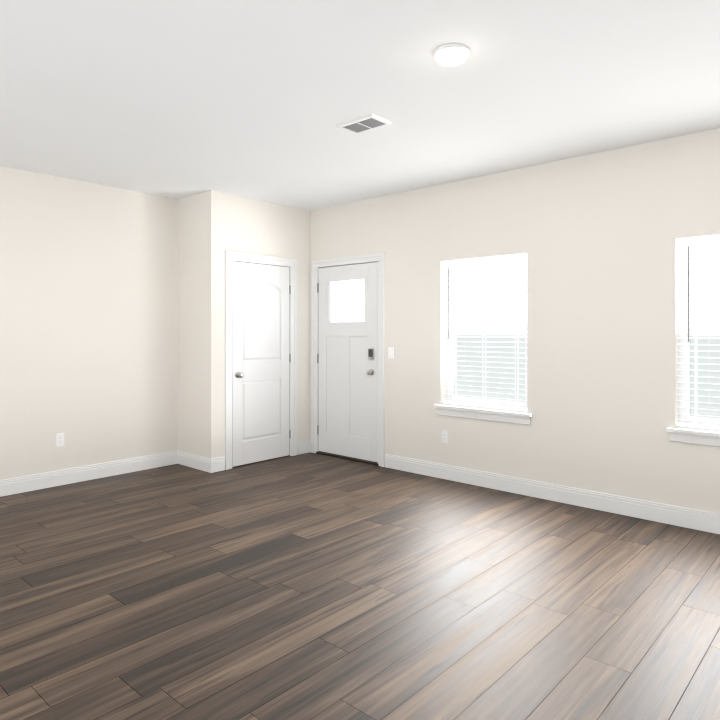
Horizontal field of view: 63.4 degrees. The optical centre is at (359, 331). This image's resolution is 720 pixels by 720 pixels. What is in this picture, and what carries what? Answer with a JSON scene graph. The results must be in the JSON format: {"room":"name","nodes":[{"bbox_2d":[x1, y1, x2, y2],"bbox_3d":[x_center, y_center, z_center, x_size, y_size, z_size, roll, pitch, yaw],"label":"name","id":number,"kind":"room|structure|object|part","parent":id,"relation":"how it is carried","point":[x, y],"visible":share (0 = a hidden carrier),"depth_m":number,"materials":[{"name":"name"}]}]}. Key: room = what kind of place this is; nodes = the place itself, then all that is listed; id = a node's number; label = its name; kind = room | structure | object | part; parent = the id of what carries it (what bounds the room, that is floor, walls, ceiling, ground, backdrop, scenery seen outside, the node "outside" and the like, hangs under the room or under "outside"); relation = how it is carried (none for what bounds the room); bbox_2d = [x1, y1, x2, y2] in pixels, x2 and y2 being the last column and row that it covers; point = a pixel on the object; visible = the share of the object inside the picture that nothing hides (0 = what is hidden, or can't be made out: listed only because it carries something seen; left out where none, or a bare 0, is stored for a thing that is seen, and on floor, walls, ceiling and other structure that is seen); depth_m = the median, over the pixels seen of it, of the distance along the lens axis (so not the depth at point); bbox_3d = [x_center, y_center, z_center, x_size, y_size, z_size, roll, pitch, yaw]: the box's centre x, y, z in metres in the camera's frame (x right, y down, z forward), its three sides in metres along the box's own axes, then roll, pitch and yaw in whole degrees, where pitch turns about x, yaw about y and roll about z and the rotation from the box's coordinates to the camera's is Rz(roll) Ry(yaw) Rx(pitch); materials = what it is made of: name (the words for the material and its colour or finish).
{"room":"empty living room","nodes":[
{"label":"empty living room","id":0,"kind":"room"},
{"bbox_2d":[0,166,177,479],"bbox_3d":[-3.773,-0.006,3.985,0.200,2.700,8.086,0,0,42],"label":"wall","id":1,"kind":"structure","parent":0,"point":[88,320],"depth_m":5.27,"materials":[{"name":"paint"}]},
{"bbox_2d":[56,433,63,446],"bbox_3d":[-2.624,0.947,5.108,0.008,0.115,0.070,0,0,42],"label":"electrical outlet","id":2,"kind":"object","parent":1,"relation":"attached to","point":[59,439],"visible":1,"depth_m":5.11,"materials":[{"name":"white plastic"}]},
{"bbox_2d":[0,451,175,496],"bbox_3d":[-4.047,1.278,3.518,0.015,0.133,6.565,0,0,42],"label":"baseboard","id":3,"kind":"structure","parent":1,"relation":"attached to","point":[11,486],"depth_m":5.25,"materials":[{"name":"paint"}]},
{"bbox_2d":[178,190,309,458],"bbox_3d":[-1.208,-0.006,6.248,0.591,2.700,1.291,0,0,42],"label":"wall","id":4,"kind":"structure","parent":0,"point":[213,226],"depth_m":5.80,"materials":[{"name":"paint"}]},
{"bbox_2d":[176,450,215,472],"bbox_3d":[-1.629,1.278,5.746,0.577,0.133,0.018,0,0,42],"label":"baseboard","id":5,"kind":"structure","parent":4,"relation":"attached to","point":[205,464],"depth_m":5.72,"materials":[{"name":"paint"}]},
{"bbox_2d":[225,251,296,469],"bbox_3d":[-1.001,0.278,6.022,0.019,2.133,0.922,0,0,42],"label":"door frame","id":6,"kind":"structure","parent":4,"relation":"attached to","point":[230,256],"depth_m":5.89,"materials":[{"name":"paint"}]},
{"bbox_2d":[233,261,289,466],"bbox_3d":[-0.997,0.317,6.018,0.101,2.030,0.740,0,0,42],"label":"closet door","id":7,"kind":"structure","parent":4,"relation":"in","point":[261,362],"depth_m":6.01,"materials":[{"name":"paint"}]},
{"bbox_3d":[-1.186,0.429,5.781,0.066,0.066,0.066,0,0,42],"label":"handle","id":8,"kind":"part","parent":7,"relation":"part of","materials":[{"name":"grey metal"}]},
{"bbox_2d":[289,285,290,437],"bbox_3d":[-0.768,0.324,6.312,0.046,1.649,0.013,0,0,42],"label":"door hinge","id":9,"kind":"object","parent":4,"relation":"in","point":[289,357],"depth_m":6.30,"materials":[{"name":"silver metal"}]},
{"bbox_2d":[0,452,719,719],"bbox_3d":[-0.519,1.394,1.196,8.770,0.100,8.286,0,0,42],"label":"floor","id":10,"kind":"structure","parent":0,"point":[309,586],"depth_m":2.90,"materials":[{"name":"brown wood"}]},
{"bbox_2d":[0,0,719,210],"bbox_3d":[-0.519,-1.416,1.196,8.770,0.120,8.286,0,0,42],"label":"ceiling","id":11,"kind":"structure","parent":0,"point":[252,99],"depth_m":3.26,"materials":[{"name":"paint"}]},
{"bbox_2d":[336,114,392,134],"bbox_3d":[0.027,-1.350,3.806,0.313,0.012,0.208,0,0,42],"label":"ceiling vent","id":12,"kind":"object","parent":11,"relation":"in","point":[366,123],"visible":1,"depth_m":3.79,"materials":[{"name":"white metal"}]},
{"bbox_2d":[433,43,469,66],"bbox_3d":[0.444,-1.328,2.828,0.176,0.056,0.176,0,0,42],"label":"ceiling light","id":13,"kind":"object","parent":11,"relation":"attached to","point":[452,54],"visible":1,"depth_m":2.78,"materials":[{"name":"white glass"}]},
{"bbox_2d":[310,128,719,513],"bbox_3d":[2.183,-0.006,4.203,8.770,2.700,0.200,0,0,42],"label":"wall","id":14,"kind":"structure","parent":0,"point":[594,236],"depth_m":4.56,"materials":[{"name":"paint"}]},
{"bbox_2d":[317,261,377,462],"bbox_3d":[-0.151,0.303,6.152,0.866,2.039,0.110,0,0,42],"label":"front door","id":15,"kind":"structure","parent":14,"relation":"in","point":[347,362],"depth_m":6.14,"materials":[{"name":"paint"}]},
{"bbox_3d":[-0.126,-0.325,6.174,0.518,0.442,0.004,0,0,42],"label":"panel","id":16,"kind":"part","parent":15,"relation":"part of","materials":[{"name":"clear glass"}]},
{"bbox_2d":[316,452,378,465],"bbox_3d":[-0.079,1.334,6.226,0.902,0.020,0.214,0,0,42],"label":"threshold","id":17,"kind":"object","parent":14,"relation":"attached to","point":[347,458],"visible":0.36,"depth_m":6.13,"materials":[{"name":"brown metal"}]},
{"bbox_2d":[311,252,384,466],"bbox_3d":[-0.147,0.278,6.150,1.040,2.133,0.019,0,0,42],"label":"door frame","id":18,"kind":"structure","parent":14,"relation":"attached to","point":[366,258],"depth_m":6.01,"materials":[{"name":"paint"}]},
{"bbox_2d":[388,347,393,358],"bbox_3d":[0.303,0.209,5.752,0.069,0.114,0.010,0,0,42],"label":"light switch","id":19,"kind":"object","parent":14,"relation":"attached to","point":[390,352],"visible":1,"depth_m":5.75,"materials":[{"name":"white plastic"}]},
{"bbox_2d":[442,430,447,442],"bbox_3d":[0.774,0.959,5.330,0.070,0.115,0.008,0,0,42],"label":"electrical outlet","id":20,"kind":"object","parent":14,"relation":"attached to","point":[444,436],"visible":1,"depth_m":5.33,"materials":[{"name":"white plastic"}]},
{"bbox_2d":[434,404,531,424],"bbox_3d":[1.077,0.715,5.103,0.944,0.092,0.140,0,0,42],"label":"window sill","id":21,"kind":"structure","parent":14,"relation":"attached to","point":[500,415],"depth_m":5.04,"materials":[{"name":"paint"}]},
{"bbox_2d":[447,265,526,410],"bbox_3d":[1.146,0.009,5.179,0.854,1.320,0.065,0,0,42],"label":"window","id":22,"kind":"structure","parent":14,"relation":"in","point":[451,376],"depth_m":5.29,"materials":[{"name":"white plastic"}]},
{"bbox_2d":[442,253,526,410],"bbox_3d":[1.083,0.004,5.109,0.842,1.306,0.083,0,0,42],"label":"window blind","id":23,"kind":"object","parent":22,"relation":"attached to","point":[502,260],"visible":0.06,"depth_m":5.08,"materials":[{"name":"white plastic"}]},
{"bbox_2d":[385,454,719,533],"bbox_3d":[2.726,1.278,3.571,6.659,0.133,0.016,0,0,42],"label":"baseboard","id":24,"kind":"structure","parent":14,"relation":"attached to","point":[705,521],"depth_m":4.55,"materials":[{"name":"paint"}]},
{"bbox_2d":[666,426,719,446],"bbox_3d":[2.529,0.715,3.798,0.944,0.092,0.140,0,0,42],"label":"window sill","id":25,"kind":"structure","parent":14,"relation":"attached to","point":[710,437],"depth_m":3.96,"materials":[{"name":"paint"}]},
{"bbox_2d":[679,248,719,429],"bbox_3d":[2.598,0.009,3.875,0.854,1.320,0.065,0,0,42],"label":"window","id":26,"kind":"structure","parent":14,"relation":"in","point":[684,416],"depth_m":4.11,"materials":[{"name":"white plastic"}]},
{"bbox_2d":[676,235,719,429],"bbox_3d":[2.535,0.004,3.805,0.842,1.306,0.083,0,0,42],"label":"window blind","id":27,"kind":"object","parent":26,"relation":"attached to","point":[699,243],"visible":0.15,"depth_m":4.00,"materials":[{"name":"white plastic"}]},
{"label":"outside","id":28,"kind":"structure","parent":0,"visible":0},
{"bbox_2d":[455,352,719,429],"bbox_3d":[16.708,1.944,18.597,120.000,0.300,130.000,0,0,42],"label":"ground","id":29,"kind":"structure","parent":28,"point":[521,397],"depth_m":16.44,"materials":[{"name":"white"}]},
{"bbox_2d":[506,264,526,296],"bbox_3d":[8.284,-1.735,25.179,5.226,7.058,4.943,0,0,42],"label":"tree","id":30,"kind":"object","parent":29,"relation":"on","point":[520,276],"depth_m":24.40,"materials":[{"name":"white"}]},
{"bbox_2d":[455,335,719,406],"bbox_3d":[4.400,0.944,17.616,77.000,1.700,0.090,0,0,42],"label":"fence","id":31,"kind":"object","parent":29,"relation":"on","point":[506,371],"depth_m":17.53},
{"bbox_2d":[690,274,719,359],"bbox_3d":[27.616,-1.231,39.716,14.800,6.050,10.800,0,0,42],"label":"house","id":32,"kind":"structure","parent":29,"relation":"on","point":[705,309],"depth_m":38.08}
]}

